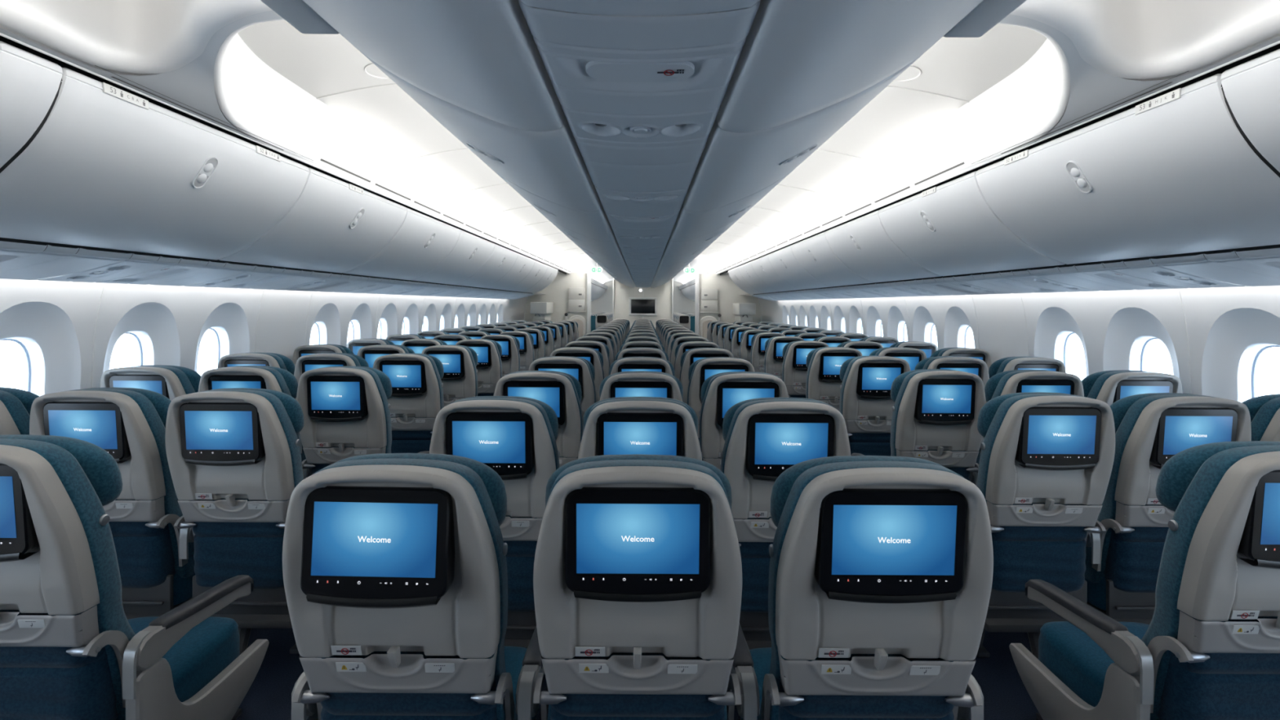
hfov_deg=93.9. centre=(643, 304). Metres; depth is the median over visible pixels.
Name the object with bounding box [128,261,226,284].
panel
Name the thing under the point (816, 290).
panel
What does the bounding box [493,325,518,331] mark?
passenger seat
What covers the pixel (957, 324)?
window
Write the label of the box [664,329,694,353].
passenger seat
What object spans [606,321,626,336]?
passenger seat
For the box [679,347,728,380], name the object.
backrest cushion
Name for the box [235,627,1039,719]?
floor
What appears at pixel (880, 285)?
panel
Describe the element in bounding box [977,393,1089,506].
backrest cushion
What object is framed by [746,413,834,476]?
monitor
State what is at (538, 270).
bin
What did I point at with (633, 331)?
passenger seat
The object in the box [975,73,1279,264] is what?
bin
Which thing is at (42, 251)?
trim
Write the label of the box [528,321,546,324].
passenger seat
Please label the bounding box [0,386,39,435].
passenger seat
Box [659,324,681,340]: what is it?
passenger seat
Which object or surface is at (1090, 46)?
ceiling
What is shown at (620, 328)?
passenger seat
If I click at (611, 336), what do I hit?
passenger seat
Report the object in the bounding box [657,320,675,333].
passenger seat
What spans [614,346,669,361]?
passenger seat
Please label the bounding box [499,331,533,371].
passenger seat
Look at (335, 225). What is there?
bin
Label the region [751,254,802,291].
bin
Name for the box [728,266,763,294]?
bin
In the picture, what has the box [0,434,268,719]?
passenger seat
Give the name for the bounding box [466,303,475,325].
window
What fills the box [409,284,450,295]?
panel
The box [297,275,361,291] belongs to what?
panel
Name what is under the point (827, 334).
monitor
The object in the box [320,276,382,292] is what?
panel
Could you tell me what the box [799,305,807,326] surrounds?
window
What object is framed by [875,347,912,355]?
backrest cushion
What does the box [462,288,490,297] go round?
panel
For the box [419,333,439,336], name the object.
monitor
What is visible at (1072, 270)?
panel
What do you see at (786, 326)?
passenger seat
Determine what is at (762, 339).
monitor
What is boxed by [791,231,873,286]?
bin
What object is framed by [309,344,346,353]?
backrest cushion
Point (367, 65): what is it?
light
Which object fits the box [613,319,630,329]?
passenger seat
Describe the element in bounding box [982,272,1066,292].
panel
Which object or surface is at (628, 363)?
passenger seat
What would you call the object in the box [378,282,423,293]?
panel
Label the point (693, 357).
monitor
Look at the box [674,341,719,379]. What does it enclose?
passenger seat
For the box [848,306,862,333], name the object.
window
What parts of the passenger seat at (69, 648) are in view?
monitor trim, panel, armrest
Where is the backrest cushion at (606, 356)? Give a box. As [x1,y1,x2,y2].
[571,340,609,368]
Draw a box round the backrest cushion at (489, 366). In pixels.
[462,338,502,384]
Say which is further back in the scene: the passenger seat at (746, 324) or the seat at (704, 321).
the seat at (704, 321)
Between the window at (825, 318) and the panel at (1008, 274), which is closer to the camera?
the panel at (1008, 274)
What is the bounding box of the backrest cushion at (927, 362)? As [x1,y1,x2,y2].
[922,356,967,368]
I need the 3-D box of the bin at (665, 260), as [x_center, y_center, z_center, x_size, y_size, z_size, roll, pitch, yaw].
[0.433,-0.603,5.705,0.519,0.390,1.212,0,0,0]
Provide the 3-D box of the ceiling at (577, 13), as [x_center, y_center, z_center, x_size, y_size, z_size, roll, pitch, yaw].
[-0.003,-0.950,12.700,4.960,1.200,28.600,0,0,0]
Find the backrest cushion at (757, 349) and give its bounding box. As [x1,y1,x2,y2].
[750,332,775,364]
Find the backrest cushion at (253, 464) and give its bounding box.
[190,389,303,501]
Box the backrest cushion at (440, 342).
[413,338,443,345]
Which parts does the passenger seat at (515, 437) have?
monitor trim, seat frame, panel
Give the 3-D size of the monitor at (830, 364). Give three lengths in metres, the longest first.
0.279 x 0.214 x 0.050 m
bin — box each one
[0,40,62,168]
[0,67,309,260]
[219,167,407,273]
[302,0,566,131]
[342,207,460,279]
[360,12,601,211]
[411,229,494,284]
[453,243,517,288]
[483,253,534,289]
[490,168,614,240]
[505,259,547,291]
[520,265,557,293]
[541,213,621,256]
[565,235,626,265]
[580,248,628,271]
[590,257,630,276]
[591,284,596,293]
[591,285,599,296]
[591,286,601,298]
[591,287,603,299]
[593,288,605,299]
[597,263,631,279]
[604,269,633,282]
[609,274,634,284]
[612,276,635,286]
[650,276,674,286]
[651,274,676,284]
[653,266,685,279]
[653,269,682,282]
[655,257,696,276]
[657,248,705,271]
[659,235,720,266]
[663,213,745,256]
[670,170,792,241]
[680,288,692,300]
[682,12,924,212]
[683,288,694,299]
[684,287,695,298]
[687,286,695,297]
[689,284,695,294]
[715,0,982,133]
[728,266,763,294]
[738,261,779,293]
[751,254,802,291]
[768,244,830,289]
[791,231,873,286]
[824,209,941,282]
[878,171,1065,275]
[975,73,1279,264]
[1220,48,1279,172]
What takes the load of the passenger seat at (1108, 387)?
on the floor
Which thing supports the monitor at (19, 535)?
on the passenger seat at (69, 648)
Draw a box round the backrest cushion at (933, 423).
[889,369,965,456]
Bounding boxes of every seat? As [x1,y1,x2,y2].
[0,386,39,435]
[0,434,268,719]
[29,386,195,619]
[99,364,200,400]
[164,387,304,719]
[198,365,298,439]
[217,352,306,461]
[282,453,536,719]
[292,344,354,367]
[293,352,368,453]
[296,365,429,479]
[346,337,394,355]
[357,344,414,368]
[373,353,444,453]
[385,333,426,345]
[400,338,447,353]
[416,330,449,338]
[421,344,478,406]
[429,395,559,648]
[433,333,471,345]
[440,328,468,334]
[455,338,502,395]
[457,330,490,338]
[459,325,484,330]
[475,324,497,328]
[478,328,506,334]
[480,334,519,377]
[488,322,509,326]
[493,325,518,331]
[493,370,582,467]
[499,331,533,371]
[501,320,519,324]
[506,324,529,328]
[510,320,528,323]
[515,328,545,360]
[515,453,742,719]
[518,322,538,326]
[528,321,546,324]
[528,326,554,356]
[528,355,595,417]
[534,320,552,324]
[537,324,561,350]
[546,322,568,347]
[549,346,604,402]
[555,321,573,342]
[560,320,577,341]
[564,340,609,378]
[568,315,586,337]
[575,335,614,365]
[577,396,702,460]
[583,332,617,358]
[591,328,620,351]
[595,314,608,328]
[595,327,622,346]
[599,370,683,401]
[600,324,624,342]
[603,323,626,339]
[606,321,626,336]
[608,356,674,376]
[609,320,628,333]
[612,320,629,331]
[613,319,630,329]
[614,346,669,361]
[619,340,665,351]
[622,336,662,344]
[625,332,659,339]
[626,329,657,335]
[628,327,657,333]
[630,324,655,329]
[631,322,653,325]
[631,323,654,328]
[633,320,652,324]
[655,319,672,330]
[656,320,674,332]
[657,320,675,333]
[657,322,678,337]
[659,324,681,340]
[660,325,685,343]
[662,327,689,347]
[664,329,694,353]
[666,332,701,362]
[670,336,709,368]
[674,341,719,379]
[677,315,690,329]
[679,347,733,404]
[687,356,755,439]
[698,371,788,470]
[699,315,716,338]
[706,320,725,342]
[711,322,732,344]
[716,324,739,348]
[720,397,850,649]
[723,325,747,351]
[730,327,758,358]
[730,455,993,719]
[733,321,750,324]
[739,322,758,326]
[739,329,769,363]
[746,324,768,328]
[750,332,785,372]
[755,325,778,330]
[758,321,773,324]
[764,336,804,379]
[765,322,784,325]
[766,327,791,333]
[776,324,795,328]
[778,329,807,336]
[782,340,828,398]
[786,325,808,329]
[794,332,826,341]
[800,327,825,333]
[805,346,862,410]
[813,336,851,346]
[815,329,844,336]
[835,333,868,341]
[836,341,883,355]
[839,355,910,456]
[851,368,986,481]
[858,336,898,347]
[869,346,926,370]
[889,341,937,358]
[914,355,989,462]
[929,347,991,369]
[971,369,1084,486]
[976,356,1066,463]
[976,391,1115,719]
[1008,440,1279,719]
[1081,369,1182,519]
[1084,392,1251,624]
[1241,394,1279,441]
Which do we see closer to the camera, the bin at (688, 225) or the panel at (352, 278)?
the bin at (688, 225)
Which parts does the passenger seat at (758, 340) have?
panel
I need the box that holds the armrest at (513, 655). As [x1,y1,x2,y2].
[504,646,536,719]
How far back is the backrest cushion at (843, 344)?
5.25 m
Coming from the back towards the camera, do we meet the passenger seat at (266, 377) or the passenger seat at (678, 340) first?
the passenger seat at (678, 340)
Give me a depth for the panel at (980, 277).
3.75 m
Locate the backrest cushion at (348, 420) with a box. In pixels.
[315,366,391,453]
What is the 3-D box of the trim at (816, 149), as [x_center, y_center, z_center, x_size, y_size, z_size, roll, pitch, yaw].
[1.175,-1.013,4.180,1.156,0.164,0.012,0,0,0]
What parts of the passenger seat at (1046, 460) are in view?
leg, seat frame, leg, panel, monitor trim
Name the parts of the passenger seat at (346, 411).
armrest, monitor trim, panel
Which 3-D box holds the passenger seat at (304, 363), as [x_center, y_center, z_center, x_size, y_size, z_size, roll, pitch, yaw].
[-1.971,0.900,3.970,0.496,1.196,0.700,0,0,0]
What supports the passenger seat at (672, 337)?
on the floor
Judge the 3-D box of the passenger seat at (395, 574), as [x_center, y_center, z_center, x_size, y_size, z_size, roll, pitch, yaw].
[-0.517,0.907,1.449,0.502,1.196,0.713,0,0,0]
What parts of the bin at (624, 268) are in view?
service panel, service panel, service panel, service panel, service panel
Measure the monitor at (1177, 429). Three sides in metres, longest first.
0.279 x 0.214 x 0.050 m
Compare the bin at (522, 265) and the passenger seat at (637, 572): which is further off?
the bin at (522, 265)
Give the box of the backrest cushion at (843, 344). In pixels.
[841,341,871,346]
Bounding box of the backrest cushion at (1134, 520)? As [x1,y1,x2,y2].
[1084,394,1215,582]
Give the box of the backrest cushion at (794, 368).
[782,340,820,386]
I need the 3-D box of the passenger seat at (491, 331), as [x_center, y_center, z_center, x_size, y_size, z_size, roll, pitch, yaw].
[-1.971,0.900,7.920,0.496,1.196,0.700,0,0,0]
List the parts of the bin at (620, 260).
service panel, service panel, service panel, service panel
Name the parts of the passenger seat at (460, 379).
monitor trim, panel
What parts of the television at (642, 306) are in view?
frame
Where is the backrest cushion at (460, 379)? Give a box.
[434,345,478,398]
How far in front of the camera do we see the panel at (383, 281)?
4.90 m
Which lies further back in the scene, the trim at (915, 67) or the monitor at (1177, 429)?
the trim at (915, 67)
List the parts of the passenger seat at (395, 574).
armrest, monitor trim, panel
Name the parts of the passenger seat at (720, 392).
panel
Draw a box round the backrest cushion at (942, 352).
[937,347,972,355]
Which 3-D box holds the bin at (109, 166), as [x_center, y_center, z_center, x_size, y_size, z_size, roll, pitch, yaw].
[-1.972,-0.451,2.329,0.667,0.464,1.246,0,0,0]
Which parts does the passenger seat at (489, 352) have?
monitor trim, panel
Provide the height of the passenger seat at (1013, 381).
1.196 m
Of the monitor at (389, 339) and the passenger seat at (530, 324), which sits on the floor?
the passenger seat at (530, 324)
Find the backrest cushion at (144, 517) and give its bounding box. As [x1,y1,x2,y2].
[63,388,195,577]
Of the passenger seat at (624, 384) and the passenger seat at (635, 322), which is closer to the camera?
the passenger seat at (624, 384)
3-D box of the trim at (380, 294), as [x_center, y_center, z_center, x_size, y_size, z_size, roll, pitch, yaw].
[-2.612,0.346,5.907,0.097,1.080,0.010,0,0,0]
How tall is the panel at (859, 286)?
0.114 m
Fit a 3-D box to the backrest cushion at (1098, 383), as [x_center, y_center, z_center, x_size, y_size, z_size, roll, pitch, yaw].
[2.408,0.699,3.051,0.420,0.747,0.316,0,0,0]
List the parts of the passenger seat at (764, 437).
seat frame, panel, monitor trim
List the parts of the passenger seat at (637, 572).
armrest, monitor trim, panel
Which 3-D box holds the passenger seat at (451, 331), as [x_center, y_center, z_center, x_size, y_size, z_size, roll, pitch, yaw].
[-2.446,0.897,7.920,0.496,1.196,0.700,0,0,0]
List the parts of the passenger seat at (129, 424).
monitor trim, panel, seat frame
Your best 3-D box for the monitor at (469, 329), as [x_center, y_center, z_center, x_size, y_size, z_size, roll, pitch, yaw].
[-2.430,0.442,8.432,0.279,0.214,0.050,0,4,0]
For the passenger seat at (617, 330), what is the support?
on the floor
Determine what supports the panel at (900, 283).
attached to the wall at (1001, 321)
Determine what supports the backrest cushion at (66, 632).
on the passenger seat at (69, 648)
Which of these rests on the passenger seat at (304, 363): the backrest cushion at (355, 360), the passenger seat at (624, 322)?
the backrest cushion at (355, 360)
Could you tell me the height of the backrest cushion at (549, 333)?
0.747 m
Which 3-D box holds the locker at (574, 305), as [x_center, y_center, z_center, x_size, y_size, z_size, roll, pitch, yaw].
[-1.478,-0.102,13.261,0.400,0.542,0.073,0,0,0]
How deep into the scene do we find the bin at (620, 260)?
5.60 m
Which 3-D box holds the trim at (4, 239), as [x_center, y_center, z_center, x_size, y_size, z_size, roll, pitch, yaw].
[-2.137,-0.226,4.950,0.012,0.070,13.100,0,0,0]
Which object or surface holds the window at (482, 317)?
in the wall at (283, 314)
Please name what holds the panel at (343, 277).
attached to the wall at (283, 314)
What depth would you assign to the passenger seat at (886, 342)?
6.03 m
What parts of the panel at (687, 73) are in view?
sign plate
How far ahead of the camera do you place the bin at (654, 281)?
10.49 m
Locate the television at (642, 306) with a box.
[628,289,657,319]
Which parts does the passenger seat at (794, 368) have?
panel, monitor trim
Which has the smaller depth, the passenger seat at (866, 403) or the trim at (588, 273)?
the passenger seat at (866, 403)
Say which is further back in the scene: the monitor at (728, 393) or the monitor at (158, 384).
the monitor at (158, 384)
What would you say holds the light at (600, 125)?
on the panel at (603, 126)
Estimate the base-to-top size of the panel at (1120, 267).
0.114 m
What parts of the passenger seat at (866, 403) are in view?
panel, monitor trim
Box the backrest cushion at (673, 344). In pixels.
[670,336,706,359]
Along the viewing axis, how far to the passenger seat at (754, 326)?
9.97 m
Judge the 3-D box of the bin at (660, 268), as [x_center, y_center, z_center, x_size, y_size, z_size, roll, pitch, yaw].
[0.433,-0.603,6.925,0.519,0.390,1.212,0,0,0]
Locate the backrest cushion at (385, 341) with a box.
[376,338,389,344]
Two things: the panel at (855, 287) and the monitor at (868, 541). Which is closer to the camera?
the monitor at (868, 541)
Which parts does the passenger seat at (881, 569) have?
armrest, panel, monitor trim, armrest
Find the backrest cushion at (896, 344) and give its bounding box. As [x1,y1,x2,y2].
[894,341,922,346]
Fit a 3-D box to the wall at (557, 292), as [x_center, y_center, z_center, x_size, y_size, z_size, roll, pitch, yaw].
[-1.950,0.390,13.700,1.400,2.200,0.800,0,0,0]
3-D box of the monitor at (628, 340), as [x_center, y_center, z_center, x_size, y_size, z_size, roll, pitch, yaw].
[-0.010,0.455,5.905,0.279,0.214,0.050,0,4,0]
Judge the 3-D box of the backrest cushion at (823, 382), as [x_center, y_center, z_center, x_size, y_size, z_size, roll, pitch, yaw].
[1.458,0.694,4.631,0.420,0.747,0.316,0,0,0]
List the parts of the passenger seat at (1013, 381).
armrest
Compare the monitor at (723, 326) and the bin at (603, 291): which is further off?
the bin at (603, 291)
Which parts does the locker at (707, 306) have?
door, door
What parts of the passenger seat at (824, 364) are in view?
panel, monitor trim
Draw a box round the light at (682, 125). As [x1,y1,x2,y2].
[675,124,686,126]
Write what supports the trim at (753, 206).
attached to the ceiling at (899, 129)
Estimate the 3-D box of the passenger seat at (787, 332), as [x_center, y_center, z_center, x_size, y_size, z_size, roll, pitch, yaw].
[1.919,0.920,7.920,0.496,1.196,0.700,0,0,0]
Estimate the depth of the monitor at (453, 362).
4.46 m
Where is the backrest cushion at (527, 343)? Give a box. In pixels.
[522,331,533,360]
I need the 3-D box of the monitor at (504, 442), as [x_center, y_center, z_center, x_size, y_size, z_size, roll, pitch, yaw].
[-0.498,0.452,1.955,0.279,0.214,0.050,0,4,0]
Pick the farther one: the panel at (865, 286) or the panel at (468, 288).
the panel at (468, 288)
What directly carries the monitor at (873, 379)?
on the passenger seat at (866, 403)
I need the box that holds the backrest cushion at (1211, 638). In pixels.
[1141,444,1279,719]
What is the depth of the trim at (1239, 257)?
2.56 m
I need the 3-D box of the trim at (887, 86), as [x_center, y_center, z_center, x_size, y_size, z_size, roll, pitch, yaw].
[1.175,-1.013,2.960,1.156,0.164,0.012,0,0,0]
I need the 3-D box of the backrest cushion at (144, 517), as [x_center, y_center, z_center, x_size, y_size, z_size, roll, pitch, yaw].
[-1.957,0.676,2.261,0.420,0.747,0.316,0,0,0]
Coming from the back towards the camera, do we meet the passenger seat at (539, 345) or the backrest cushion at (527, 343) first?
the passenger seat at (539, 345)
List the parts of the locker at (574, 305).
door, door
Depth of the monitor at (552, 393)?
2.72 m
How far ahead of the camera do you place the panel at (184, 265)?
2.85 m
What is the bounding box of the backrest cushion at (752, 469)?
[720,399,834,519]
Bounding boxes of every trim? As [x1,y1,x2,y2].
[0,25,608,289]
[0,35,604,288]
[0,78,62,173]
[0,237,532,293]
[1,251,412,290]
[90,283,106,387]
[254,289,264,352]
[305,291,313,345]
[315,83,396,99]
[373,293,381,338]
[391,147,467,168]
[448,183,506,199]
[484,205,533,219]
[586,271,591,333]
[613,278,613,319]
[671,278,673,320]
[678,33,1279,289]
[680,43,1279,289]
[694,271,699,333]
[752,206,801,220]
[753,244,1279,294]
[777,184,837,201]
[816,149,894,172]
[886,85,969,102]
[893,65,921,81]
[904,297,910,340]
[961,257,1279,284]
[971,294,979,349]
[1019,293,1029,356]
[1177,288,1191,393]
[1221,84,1279,177]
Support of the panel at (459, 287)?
attached to the wall at (283, 314)
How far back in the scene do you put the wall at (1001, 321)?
3.60 m
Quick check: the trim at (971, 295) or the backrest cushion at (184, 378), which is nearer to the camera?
the backrest cushion at (184, 378)
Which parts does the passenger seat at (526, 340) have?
panel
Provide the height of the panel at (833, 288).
0.114 m
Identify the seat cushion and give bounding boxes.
[115,616,239,719]
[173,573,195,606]
[1038,621,1149,706]
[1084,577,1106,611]
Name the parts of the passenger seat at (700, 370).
panel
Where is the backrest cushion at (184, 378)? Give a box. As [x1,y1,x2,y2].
[127,365,195,394]
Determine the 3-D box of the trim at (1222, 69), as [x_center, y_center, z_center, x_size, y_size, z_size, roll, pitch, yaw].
[1.664,-0.692,12.700,0.074,0.082,28.600,0,0,0]
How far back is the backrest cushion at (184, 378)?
2.91 m
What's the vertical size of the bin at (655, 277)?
0.390 m
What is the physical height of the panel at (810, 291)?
0.114 m
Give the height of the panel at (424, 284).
0.114 m
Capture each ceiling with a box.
[0,0,327,168]
[237,19,613,284]
[557,13,728,273]
[673,23,1047,284]
[958,0,1279,171]
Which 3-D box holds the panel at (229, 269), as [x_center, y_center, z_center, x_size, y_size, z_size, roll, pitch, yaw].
[-2.316,-0.157,3.152,0.402,0.114,0.233,0,0,0]
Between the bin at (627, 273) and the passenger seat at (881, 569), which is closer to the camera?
the passenger seat at (881, 569)
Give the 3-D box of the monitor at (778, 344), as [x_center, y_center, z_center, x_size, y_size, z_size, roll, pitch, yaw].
[1.460,0.462,6.062,0.279,0.214,0.050,0,4,0]
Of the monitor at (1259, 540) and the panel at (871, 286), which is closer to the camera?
the monitor at (1259, 540)
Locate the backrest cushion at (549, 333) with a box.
[546,326,554,350]
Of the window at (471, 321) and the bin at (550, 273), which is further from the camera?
the bin at (550, 273)
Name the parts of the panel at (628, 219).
sign plate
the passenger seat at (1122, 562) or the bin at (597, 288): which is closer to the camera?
the passenger seat at (1122, 562)
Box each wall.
[0,275,528,389]
[524,272,586,333]
[591,280,694,313]
[591,315,595,331]
[613,278,671,328]
[690,315,694,332]
[698,273,761,334]
[758,285,1279,395]
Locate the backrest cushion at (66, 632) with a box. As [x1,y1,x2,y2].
[0,438,135,719]
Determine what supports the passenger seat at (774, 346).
on the floor
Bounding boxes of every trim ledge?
[260,0,338,34]
[943,0,1026,37]
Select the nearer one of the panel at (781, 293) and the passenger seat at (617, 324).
the panel at (781, 293)
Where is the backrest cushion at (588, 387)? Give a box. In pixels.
[533,356,595,403]
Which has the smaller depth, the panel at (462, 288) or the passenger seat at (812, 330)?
the panel at (462, 288)
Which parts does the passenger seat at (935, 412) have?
panel, monitor trim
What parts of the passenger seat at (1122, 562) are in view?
armrest, seat frame, panel, monitor trim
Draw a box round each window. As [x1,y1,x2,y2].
[0,301,80,396]
[102,302,180,373]
[194,302,249,372]
[311,302,340,345]
[350,302,372,339]
[379,303,397,339]
[403,303,418,334]
[422,303,435,331]
[439,303,451,330]
[453,303,464,328]
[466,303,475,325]
[477,303,485,324]
[487,303,494,324]
[496,303,502,322]
[782,305,789,324]
[791,305,797,325]
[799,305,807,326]
[809,305,818,328]
[821,305,831,329]
[833,306,845,333]
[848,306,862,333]
[866,306,881,337]
[887,306,905,342]
[912,306,934,342]
[943,306,972,347]
[1034,306,1088,377]
[1102,306,1179,378]
[1201,307,1279,402]
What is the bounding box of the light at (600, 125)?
[595,123,606,126]
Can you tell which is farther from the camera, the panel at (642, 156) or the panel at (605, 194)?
the panel at (605, 194)
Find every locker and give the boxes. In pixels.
[567,288,586,312]
[700,288,718,313]
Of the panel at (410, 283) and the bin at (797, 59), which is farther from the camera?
the panel at (410, 283)
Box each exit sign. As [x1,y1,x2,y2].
[591,262,602,272]
[684,262,695,273]
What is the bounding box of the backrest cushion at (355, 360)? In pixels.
[314,353,360,366]
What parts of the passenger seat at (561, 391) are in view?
panel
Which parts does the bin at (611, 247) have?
service panel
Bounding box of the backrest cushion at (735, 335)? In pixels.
[730,327,740,355]
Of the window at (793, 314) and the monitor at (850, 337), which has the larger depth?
the window at (793, 314)
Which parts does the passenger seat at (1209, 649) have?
armrest, panel, monitor trim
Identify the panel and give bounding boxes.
[0,240,47,262]
[0,244,79,272]
[0,248,133,279]
[37,253,159,281]
[70,256,181,282]
[94,258,208,284]
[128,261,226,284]
[148,262,255,286]
[183,266,271,286]
[203,267,284,287]
[219,268,301,288]
[240,270,311,288]
[250,271,331,289]
[273,273,341,290]
[285,274,350,290]
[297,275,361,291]
[310,276,368,291]
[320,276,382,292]
[333,278,389,292]
[345,279,395,293]
[349,280,403,293]
[362,280,408,293]
[365,280,418,293]
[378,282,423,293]
[385,283,428,294]
[388,283,435,294]
[398,284,439,294]
[404,284,446,295]
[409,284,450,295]
[417,285,453,295]
[422,285,458,295]
[426,286,462,296]
[428,286,467,296]
[436,287,471,296]
[442,287,473,296]
[446,288,477,297]
[447,288,480,297]
[450,288,484,297]
[457,288,488,297]
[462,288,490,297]
[465,289,493,297]
[467,289,498,297]
[473,290,501,297]
[480,290,506,297]
[486,291,511,297]
[486,291,513,298]
[491,292,516,298]
[497,292,521,298]
[518,0,759,49]
[520,0,759,16]
[533,35,746,59]
[536,44,742,92]
[551,80,729,115]
[560,104,719,142]
[573,133,709,146]
[574,137,707,165]
[582,157,699,191]
[594,185,688,203]
[599,197,684,217]
[605,212,679,222]
[607,217,676,228]
[613,231,671,239]
[614,235,670,246]
[632,278,653,280]
[764,293,789,300]
[768,293,794,300]
[774,292,799,299]
[779,292,804,299]
[784,292,811,299]
[786,291,816,299]
[792,291,823,299]
[795,290,826,299]
[797,290,826,298]
[800,290,832,298]
[805,289,835,298]
[807,289,841,298]
[811,289,844,298]
[814,288,849,298]
[817,288,853,298]
[823,288,857,297]
[826,288,864,297]
[831,287,868,297]
[835,286,875,297]
[839,286,880,297]
[846,285,885,297]
[850,285,894,297]
[857,284,901,297]
[861,284,907,297]
[866,284,917,296]
[876,283,924,296]
[881,282,934,296]
[889,281,939,295]
[895,280,951,295]
[902,280,964,295]
[915,279,973,294]
[923,278,988,294]
[934,277,995,293]
[942,276,1011,293]
[953,275,1033,293]
[972,274,1044,293]
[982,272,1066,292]
[1000,271,1079,292]
[1012,270,1099,291]
[1027,266,1134,290]
[1057,266,1152,289]
[1075,262,1188,288]
[1102,261,1211,288]
[1123,258,1245,287]
[1151,253,1279,286]
[1204,251,1279,278]
[1235,248,1279,269]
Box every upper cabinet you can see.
[530,302,553,321]
[732,302,755,322]
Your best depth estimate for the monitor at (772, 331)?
8.40 m
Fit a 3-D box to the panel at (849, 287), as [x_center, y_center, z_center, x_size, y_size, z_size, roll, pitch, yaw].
[2.302,-0.133,6.135,0.402,0.114,0.118,0,0,0]
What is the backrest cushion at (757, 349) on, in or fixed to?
on the passenger seat at (758, 340)
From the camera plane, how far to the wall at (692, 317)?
17.88 m
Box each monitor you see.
[0,463,39,555]
[43,401,131,460]
[109,374,169,399]
[179,402,265,461]
[208,374,266,390]
[224,359,269,367]
[298,349,335,357]
[300,485,454,599]
[302,360,346,373]
[306,375,368,417]
[350,342,381,351]
[362,350,399,359]
[379,360,426,393]
[388,337,414,341]
[404,342,435,346]
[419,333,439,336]
[426,350,465,377]
[436,337,462,341]
[444,330,462,333]
[445,411,534,475]
[459,343,491,367]
[462,333,484,337]
[463,328,479,330]
[485,331,500,334]
[486,338,511,359]
[503,380,565,425]
[509,334,526,352]
[525,331,538,347]
[534,363,582,396]
[538,328,548,343]
[547,326,556,340]
[555,352,593,365]
[556,324,563,337]
[564,487,711,594]
[568,345,601,353]
[582,339,607,345]
[596,412,683,456]
[597,315,606,323]
[610,381,671,398]
[617,364,665,373]
[622,353,661,358]
[626,345,658,348]
[628,340,656,342]
[677,340,704,345]
[680,315,688,323]
[683,346,715,352]
[689,353,728,366]
[700,364,748,391]
[716,382,778,426]
[722,325,728,337]
[728,328,735,341]
[737,329,747,344]
[746,332,758,348]
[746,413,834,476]
[758,335,776,353]
[771,329,782,332]
[773,339,798,359]
[784,333,799,336]
[792,345,824,368]
[800,336,821,338]
[813,488,967,595]
[818,352,857,380]
[822,333,841,335]
[822,340,847,342]
[844,336,865,338]
[848,345,879,349]
[856,362,903,396]
[870,340,895,343]
[884,352,921,361]
[902,346,933,354]
[914,378,975,421]
[936,363,981,377]
[948,353,985,361]
[1013,363,1058,371]
[1014,406,1102,465]
[1016,378,1074,395]
[1112,379,1173,403]
[1149,407,1237,465]
[1237,469,1279,561]
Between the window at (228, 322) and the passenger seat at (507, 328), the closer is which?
the window at (228, 322)
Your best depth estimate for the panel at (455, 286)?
6.84 m
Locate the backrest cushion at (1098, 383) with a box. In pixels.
[1087,370,1151,399]
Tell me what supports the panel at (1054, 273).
attached to the wall at (1001, 321)
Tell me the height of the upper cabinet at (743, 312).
0.400 m
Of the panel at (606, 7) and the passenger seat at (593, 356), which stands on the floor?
the passenger seat at (593, 356)
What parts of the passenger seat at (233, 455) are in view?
armrest, monitor trim, panel, leg, seat frame, leg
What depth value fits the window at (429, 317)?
7.55 m
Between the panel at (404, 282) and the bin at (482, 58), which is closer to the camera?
the bin at (482, 58)
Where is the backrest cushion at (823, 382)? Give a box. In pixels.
[805,346,851,399]
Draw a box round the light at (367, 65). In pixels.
[364,62,390,79]
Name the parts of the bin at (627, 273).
service panel, service panel, service panel, service panel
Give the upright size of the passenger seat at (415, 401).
1.196 m
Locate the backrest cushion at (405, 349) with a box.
[376,344,408,353]
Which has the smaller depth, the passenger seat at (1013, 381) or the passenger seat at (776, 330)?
the passenger seat at (1013, 381)
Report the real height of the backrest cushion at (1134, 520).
0.747 m
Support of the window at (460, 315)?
in the wall at (283, 314)
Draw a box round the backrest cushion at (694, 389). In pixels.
[687,357,748,404]
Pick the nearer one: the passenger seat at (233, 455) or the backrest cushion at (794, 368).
the passenger seat at (233, 455)
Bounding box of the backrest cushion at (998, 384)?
[983,370,1058,439]
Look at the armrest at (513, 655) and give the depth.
1.69 m
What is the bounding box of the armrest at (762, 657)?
[740,647,771,719]
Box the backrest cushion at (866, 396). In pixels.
[839,355,894,420]
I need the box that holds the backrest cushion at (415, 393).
[388,353,444,417]
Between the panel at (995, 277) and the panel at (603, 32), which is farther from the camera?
the panel at (995, 277)
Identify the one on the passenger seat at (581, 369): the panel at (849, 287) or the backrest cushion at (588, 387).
the backrest cushion at (588, 387)
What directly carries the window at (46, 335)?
in the wall at (283, 314)
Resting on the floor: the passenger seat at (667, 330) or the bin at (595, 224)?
the passenger seat at (667, 330)
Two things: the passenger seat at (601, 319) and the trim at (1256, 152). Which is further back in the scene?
the passenger seat at (601, 319)
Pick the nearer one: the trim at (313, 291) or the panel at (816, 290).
the trim at (313, 291)
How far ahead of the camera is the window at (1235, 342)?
2.71 m
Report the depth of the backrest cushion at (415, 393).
3.69 m
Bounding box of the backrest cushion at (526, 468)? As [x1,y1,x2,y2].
[446,397,559,518]
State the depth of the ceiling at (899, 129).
3.62 m
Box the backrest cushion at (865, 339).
[862,336,884,341]

